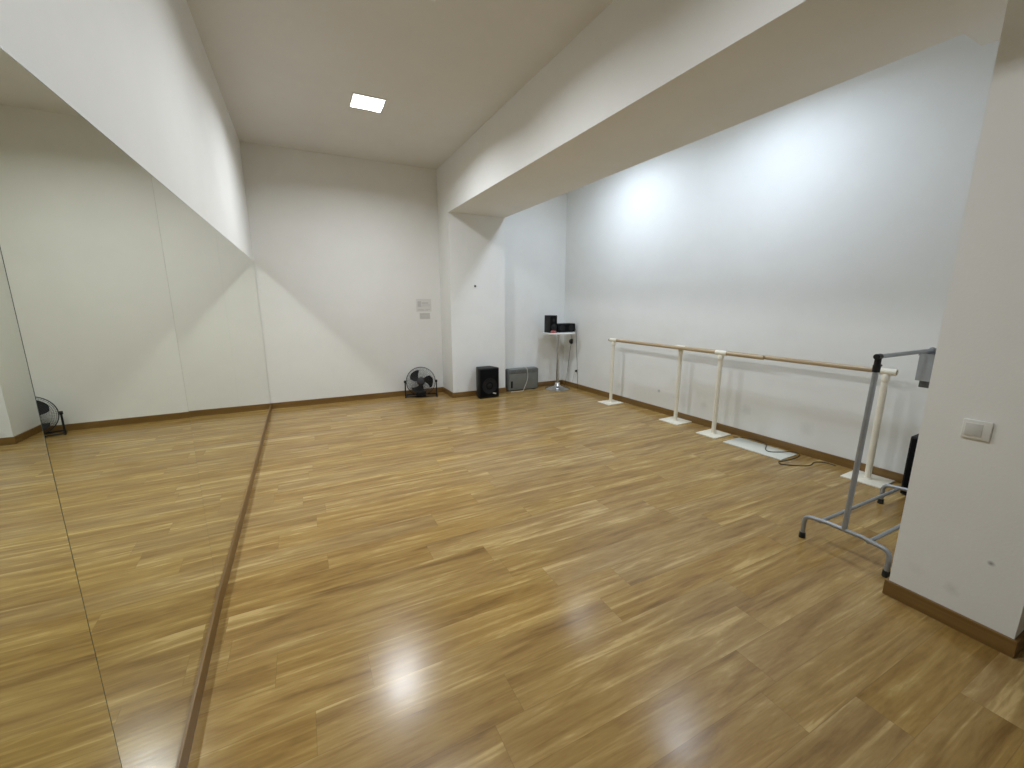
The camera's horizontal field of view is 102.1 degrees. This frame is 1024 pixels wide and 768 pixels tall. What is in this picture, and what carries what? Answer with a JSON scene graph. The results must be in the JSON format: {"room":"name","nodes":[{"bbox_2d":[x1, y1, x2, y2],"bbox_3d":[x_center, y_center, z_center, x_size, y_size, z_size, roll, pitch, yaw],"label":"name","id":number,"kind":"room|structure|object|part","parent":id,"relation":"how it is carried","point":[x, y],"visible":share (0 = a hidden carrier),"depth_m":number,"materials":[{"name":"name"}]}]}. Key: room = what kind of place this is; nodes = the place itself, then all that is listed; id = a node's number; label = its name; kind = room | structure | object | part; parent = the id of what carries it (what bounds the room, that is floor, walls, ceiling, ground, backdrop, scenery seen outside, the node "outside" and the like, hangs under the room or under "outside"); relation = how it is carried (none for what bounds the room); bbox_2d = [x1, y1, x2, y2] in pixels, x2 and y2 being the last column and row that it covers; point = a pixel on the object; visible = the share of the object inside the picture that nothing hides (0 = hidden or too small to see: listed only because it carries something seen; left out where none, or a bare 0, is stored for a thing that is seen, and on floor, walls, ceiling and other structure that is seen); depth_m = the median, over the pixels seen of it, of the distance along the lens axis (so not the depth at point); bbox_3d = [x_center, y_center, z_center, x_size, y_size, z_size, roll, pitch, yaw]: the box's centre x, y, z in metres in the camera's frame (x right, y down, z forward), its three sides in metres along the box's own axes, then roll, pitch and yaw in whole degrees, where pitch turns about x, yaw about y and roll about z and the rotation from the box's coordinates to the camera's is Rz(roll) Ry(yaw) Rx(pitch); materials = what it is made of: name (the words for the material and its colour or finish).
{"room":"exercise studio","nodes":[
{"label":"exercise studio","id":0,"kind":"room"},
{"bbox_2d":[0,0,253,260],"bbox_3d":[-1.365,-0.501,1.417,0.150,3.316,9.086,-6,13,-26],"label":"wall","id":1,"kind":"structure","parent":0,"point":[140,72],"depth_m":1.68,"materials":[{"name":"white paint"}]},
{"bbox_2d":[0,249,121,767],"bbox_3d":[-0.641,0.393,0.348,0.006,1.834,1.045,-6,13,-26],"label":"mirror panel","id":2,"kind":"object","parent":1,"relation":"attached to","point":[54,712],"visible":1,"depth_m":0.71,"materials":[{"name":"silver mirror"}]},
{"bbox_2d":[0,47,217,767],"bbox_3d":[-1.135,0.194,1.294,0.006,1.848,1.126,-6,13,-27],"label":"mirror panel","id":3,"kind":"object","parent":1,"relation":"attached to","point":[81,248],"visible":1,"depth_m":1.04,"materials":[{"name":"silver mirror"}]},
{"bbox_2d":[151,175,248,592],"bbox_3d":[-1.711,-0.029,2.389,0.006,1.848,1.387,-6,13,-26],"label":"mirror panel","id":4,"kind":"object","parent":1,"relation":"attached to","point":[189,242],"visible":0.98,"depth_m":2.16,"materials":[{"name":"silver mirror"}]},
{"bbox_2d":[177,404,271,767],"bbox_3d":[-1.250,1.092,1.713,0.034,0.077,8.936,-6,13,-26],"label":"baseboard","id":5,"kind":"structure","parent":1,"relation":"attached to","point":[184,756],"depth_m":1.77,"materials":[{"name":"brown laminate"}]},
{"bbox_2d":[215,229,270,480],"bbox_3d":[-2.646,-0.398,4.210,0.006,1.847,2.771,-6,13,-26],"label":"mirror panel","id":6,"kind":"object","parent":1,"relation":"attached to","point":[238,273],"visible":0.98,"depth_m":3.70,"materials":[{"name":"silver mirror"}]},
{"bbox_2d":[240,141,442,402],"bbox_3d":[-2.224,-1.409,5.895,2.425,3.316,0.150,-6,13,-26],"label":"wall","id":7,"kind":"structure","parent":0,"point":[344,249],"depth_m":5.73,"materials":[{"name":"white paint"}]},
{"bbox_2d":[271,380,561,408],"bbox_3d":[-1.153,0.144,6.388,4.477,0.077,0.503,-6,13,-26],"label":"baseboard","id":8,"kind":"structure","parent":7,"relation":"attached to","point":[439,389],"depth_m":6.19,"materials":[{"name":"brown laminate"}]},
{"bbox_2d":[416,299,431,311],"bbox_3d":[-1.344,-1.199,6.303,0.232,0.189,0.001,-6,13,-26],"label":"paper sign","id":9,"kind":"object","parent":7,"relation":"attached to","point":[422,305],"visible":1,"depth_m":6.30,"materials":[{"name":"white paper"}]},
{"bbox_2d":[420,313,429,318],"bbox_3d":[-1.335,-1.042,6.340,0.160,0.093,0.001,-6,13,-26],"label":"paper sign","id":10,"kind":"object","parent":7,"relation":"attached to","point":[422,315],"visible":1,"depth_m":6.34,"materials":[{"name":"white paper"}]},
{"bbox_2d":[186,0,613,168],"bbox_3d":[0.848,-2.404,2.167,5.400,0.120,9.386,-6,13,-26],"label":"ceiling","id":11,"kind":"structure","parent":0,"point":[287,73],"depth_m":3.34,"materials":[{"name":"paint"}]},
{"bbox_2d":[349,92,385,112],"bbox_3d":[-1.394,-2.710,3.988,0.304,0.008,0.304,-6,13,-26],"label":"recessed light","id":12,"kind":"object","parent":11,"relation":"in","point":[361,101],"visible":1,"depth_m":3.98,"materials":[{"name":"white plastic"}]},
{"bbox_2d":[436,160,504,392],"bbox_3d":[-0.640,-1.512,6.408,0.873,3.316,0.640,-6,13,-26],"label":"wall","id":13,"kind":"structure","parent":0,"point":[471,247],"depth_m":6.15,"materials":[{"name":"white paint"}]},
{"bbox_2d":[505,193,566,381],"bbox_3d":[0.249,-1.616,6.927,1.190,3.316,0.495,-6,13,-26],"label":"wall","id":14,"kind":"structure","parent":0,"point":[535,236],"depth_m":6.71,"materials":[{"name":"white paint"}]},
{"bbox_2d":[187,384,1023,767],"bbox_3d":[0.845,0.954,2.847,5.400,0.100,9.386,-6,13,-26],"label":"floor","id":15,"kind":"structure","parent":0,"point":[539,577],"depth_m":1.98,"materials":[{"name":"laminate"}]},
{"bbox_2d":[404,367,437,397],"bbox_3d":[-1.387,-0.033,6.296,0.494,0.460,0.273,-2,12,-10],"label":"floor fan","id":16,"kind":"object","parent":15,"relation":"on","point":[420,392],"visible":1,"depth_m":6.25,"materials":[{"name":"grey metal"}]},
{"bbox_3d":[-1.463,-0.123,6.243,0.152,0.166,0.072,-2,12,-10],"label":"blade","id":17,"kind":"part","parent":16,"relation":"part of","materials":[{"name":"black plastic"}]},
{"bbox_3d":[-1.425,0.063,6.250,0.183,0.147,0.063,-2,12,-10],"label":"blade","id":18,"kind":"part","parent":16,"relation":"part of","materials":[{"name":"black plastic"}]},
{"bbox_3d":[-1.279,-0.035,6.279,0.159,0.199,0.032,-2,12,-10],"label":"blade","id":19,"kind":"part","parent":16,"relation":"part of","materials":[{"name":"black plastic"}]},
{"bbox_2d":[476,366,498,398],"bbox_3d":[-0.391,-0.030,6.298,0.324,0.455,0.242,-6,13,-28],"label":"loudspeaker","id":20,"kind":"object","parent":15,"relation":"on","point":[487,377],"visible":1,"depth_m":6.20,"materials":[{"name":"black plastic"}]},
{"bbox_2d":[480,369,497,396],"bbox_3d":[-0.337,-0.017,6.201,0.296,0.409,0.009,-6,13,-28],"label":"grille","id":21,"kind":"object","parent":20,"relation":"attached to","point":[488,377],"depth_m":6.19,"materials":[{"name":"black fabric"}]},
{"bbox_2d":[505,366,537,391],"bbox_3d":[0.178,-0.083,6.777,0.566,0.379,0.196,-6,13,-26],"label":"case","id":22,"kind":"object","parent":15,"relation":"on","point":[521,378],"visible":0.99,"depth_m":6.74,"materials":[{"name":"grey plastic"}]},
{"bbox_3d":[0.129,-0.068,6.703,0.112,0.379,0.331,9,15,39],"label":"cord","id":23,"kind":"part","parent":22,"relation":"part of","materials":[{"name":"white plastic"}]},
{"bbox_2d":[542,332,574,390],"bbox_3d":[0.756,-0.381,6.812,0.540,0.942,0.540,-6,13,-26],"label":"bar table","id":24,"kind":"object","parent":15,"relation":"on","point":[557,387],"visible":0.94,"depth_m":6.78,"materials":[{"name":"silver metal"}]},
{"bbox_2d":[544,315,556,332],"bbox_3d":[0.619,-0.957,6.590,0.136,0.272,0.170,-7,13,-30],"label":"loudspeaker","id":25,"kind":"object","parent":24,"relation":"on","point":[550,322],"visible":0.98,"depth_m":6.53,"materials":[{"name":"black plastic"}]},
{"bbox_2d":[550,316,556,331],"bbox_3d":[0.658,-0.944,6.525,0.122,0.252,0.008,-7,13,-30],"label":"grille","id":26,"kind":"object","parent":25,"relation":"attached to","point":[553,319],"depth_m":6.51,"materials":[{"name":"black fabric"}]},
{"bbox_3d":[0.756,-0.395,6.809,0.120,0.870,0.120,-6,13,-26],"label":"stem","id":27,"kind":"part","parent":24,"relation":"part of","materials":[{"name":"silver metal"}]},
{"bbox_2d":[557,323,574,331],"bbox_3d":[0.848,-0.916,6.728,0.330,0.138,0.168,-5,13,-25],"label":"loudspeaker","id":28,"kind":"object","parent":24,"relation":"on","point":[561,327],"visible":0.9,"depth_m":6.66,"materials":[{"name":"black plastic"}]},
{"bbox_2d":[575,329,577,388],"bbox_3d":[1.060,-0.421,6.816,0.037,1.010,0.155,-6,13,-26],"label":"wire","id":29,"kind":"object","parent":28,"relation":"hanging from","point":[575,329],"visible":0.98,"depth_m":6.83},
{"bbox_2d":[565,338,572,381],"bbox_3d":[0.941,-0.424,6.981,0.154,0.951,0.170,6,13,27],"label":"hanging cable","id":30,"kind":"object","parent":24,"relation":"hanging from","point":[571,339],"visible":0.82,"depth_m":6.92,"materials":[{"name":"black plastic"}]},
{"bbox_2d":[598,338,764,438],"bbox_3d":[1.904,-0.015,5.041,0.280,0.929,2.200,-6,13,-29],"label":"ballet barre","id":31,"kind":"object","parent":15,"relation":"on","point":[713,433],"visible":1,"depth_m":4.55,"materials":[{"name":"beige paint"}]},
{"bbox_3d":[1.422,0.265,5.971,0.280,0.011,0.236,-6,13,-29],"label":"plate","id":32,"kind":"part","parent":31,"relation":"part of","materials":[{"name":"beige paint"}]},
{"bbox_3d":[1.422,-0.169,5.883,0.045,0.874,0.045,-6,13,-29],"label":"post","id":33,"kind":"part","parent":31,"relation":"part of","materials":[{"name":"white metal"}]},
{"bbox_3d":[1.912,-0.442,4.940,0.041,0.041,2.167,-6,13,-29],"label":"rail","id":34,"kind":"part","parent":31,"relation":"part of","materials":[{"name":"brown wood"}]},
{"bbox_3d":[2.224,0.549,4.573,0.280,0.011,0.236,-6,13,-29],"label":"plate","id":35,"kind":"part","parent":31,"relation":"part of","materials":[{"name":"beige paint"}]},
{"bbox_3d":[2.224,0.115,4.485,0.045,0.874,0.045,-6,13,-29],"label":"post","id":36,"kind":"part","parent":31,"relation":"part of","materials":[{"name":"beige paint"}]},
{"bbox_2d":[723,437,796,460],"bbox_3d":[2.459,0.639,4.129,0.280,0.010,0.576,-6,13,-29],"label":"board","id":37,"kind":"object","parent":15,"relation":"on","point":[778,454],"visible":0.98,"depth_m":4.10,"materials":[{"name":"white plastic"}]},
{"bbox_2d":[659,345,898,488],"bbox_3d":[2.469,0.166,4.152,0.270,0.929,2.192,-6,13,-29],"label":"ballet barre","id":38,"kind":"object","parent":15,"relation":"on","point":[866,477],"visible":0.75,"depth_m":3.39,"materials":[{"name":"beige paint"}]},
{"bbox_3d":[1.997,0.449,5.064,0.270,0.011,0.270,-6,13,-29],"label":"plate","id":39,"kind":"part","parent":38,"relation":"part of","materials":[{"name":"beige paint"}]},
{"bbox_3d":[1.998,0.016,4.977,0.045,0.874,0.045,-6,13,-29],"label":"post","id":40,"kind":"part","parent":38,"relation":"part of","materials":[{"name":"white metal"}]},
{"bbox_3d":[2.463,-0.266,4.076,0.041,0.041,2.027,-6,13,-29],"label":"rail","id":41,"kind":"part","parent":38,"relation":"part of","materials":[{"name":"brown wood"}]},
{"bbox_3d":[2.939,0.783,3.423,0.270,0.011,0.270,-6,13,-29],"label":"plate","id":42,"kind":"part","parent":38,"relation":"part of","materials":[{"name":"beige paint"}]},
{"bbox_3d":[2.940,0.349,3.335,0.045,0.874,0.045,-6,13,-29],"label":"post","id":43,"kind":"part","parent":38,"relation":"part of","materials":[{"name":"beige paint"}]},
{"bbox_2d":[736,437,835,465],"bbox_3d":[2.504,0.658,4.013,0.405,0.021,0.940,-6,13,-26],"label":"extension cord","id":44,"kind":"object","parent":15,"relation":"on","point":[736,437],"visible":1,"depth_m":3.83,"materials":[{"name":"plastic"}]},
{"bbox_2d":[799,348,936,577],"bbox_3d":[2.371,0.373,2.514,1.072,1.173,0.458,-6,13,-26],"label":"clothes rack","id":45,"kind":"object","parent":15,"relation":"on","point":[877,365],"visible":0.75,"depth_m":2.31,"materials":[{"name":"grey metal"}]},
{"bbox_3d":[2.288,0.785,2.702,0.980,0.021,0.020,-6,13,-26],"label":"rail","id":46,"kind":"part","parent":45,"relation":"part of","materials":[{"name":"grey metal"}]},
{"bbox_3d":[2.396,0.828,2.492,0.980,0.021,0.020,-6,13,-26],"label":"rail","id":47,"kind":"part","parent":45,"relation":"part of","materials":[{"name":"grey metal"}]},
{"bbox_3d":[2.387,-0.189,2.413,1.030,0.024,0.024,-6,13,-26],"label":"rail","id":48,"kind":"part","parent":45,"relation":"part of","materials":[{"name":"grey metal"}]},
{"bbox_2d":[915,347,935,387],"bbox_3d":[2.626,-0.109,2.552,0.358,0.248,0.078,-6,13,-26],"label":"plastic box","id":49,"kind":"object","parent":45,"relation":"hanging from","point":[926,360],"visible":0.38,"depth_m":2.48,"materials":[{"name":"grey plastic"}]},
{"bbox_2d":[900,434,918,494],"bbox_3d":[3.110,0.633,3.017,0.186,0.465,0.320,-6,13,-29],"label":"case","id":50,"kind":"object","parent":15,"relation":"on","point":[913,442],"visible":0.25,"depth_m":3.08,"materials":[{"name":"plastic"}]},
{"bbox_2d":[447,0,1007,217],"bbox_3d":[1.046,-2.188,3.090,1.080,0.669,6.446,-6,13,-26],"label":"ceiling beam","id":51,"kind":"structure","parent":0,"point":[644,80],"depth_m":2.52,"materials":[{"name":"white paint"}]},
{"bbox_2d":[563,34,999,473],"bbox_3d":[2.947,-0.928,3.541,0.171,3.316,9.094,-6,13,-29],"label":"wall","id":52,"kind":"structure","parent":0,"point":[825,225],"depth_m":3.87,"materials":[{"name":"white paint"}]},
{"bbox_2d":[562,380,902,482],"bbox_3d":[2.236,0.442,4.936,0.013,0.077,5.489,-6,13,-29],"label":"baseboard","id":53,"kind":"structure","parent":52,"relation":"attached to","point":[897,477],"depth_m":4.32,"materials":[{"name":"brown laminate"}]},
{"bbox_2d":[889,0,1023,638],"bbox_3d":[2.214,-0.225,1.757,0.516,2.647,0.415,-6,13,-26],"label":"wall","id":54,"kind":"structure","parent":0,"point":[960,543],"depth_m":1.73,"materials":[{"name":"white paint"}]},
{"bbox_2d":[882,577,1023,657],"bbox_3d":[2.762,0.980,2.283,1.771,0.077,0.441,-6,13,-26],"label":"baseboard","id":55,"kind":"structure","parent":54,"relation":"attached to","point":[1000,642],"depth_m":1.85,"materials":[{"name":"brown laminate"}]},
{"bbox_2d":[960,418,993,441],"bbox_3d":[1.964,0.194,1.748,0.014,0.081,0.087,-6,13,-26],"label":"light switch","id":56,"kind":"object","parent":54,"relation":"attached to","point":[974,429],"visible":1,"depth_m":1.74,"materials":[{"name":"white plastic"}]}
]}

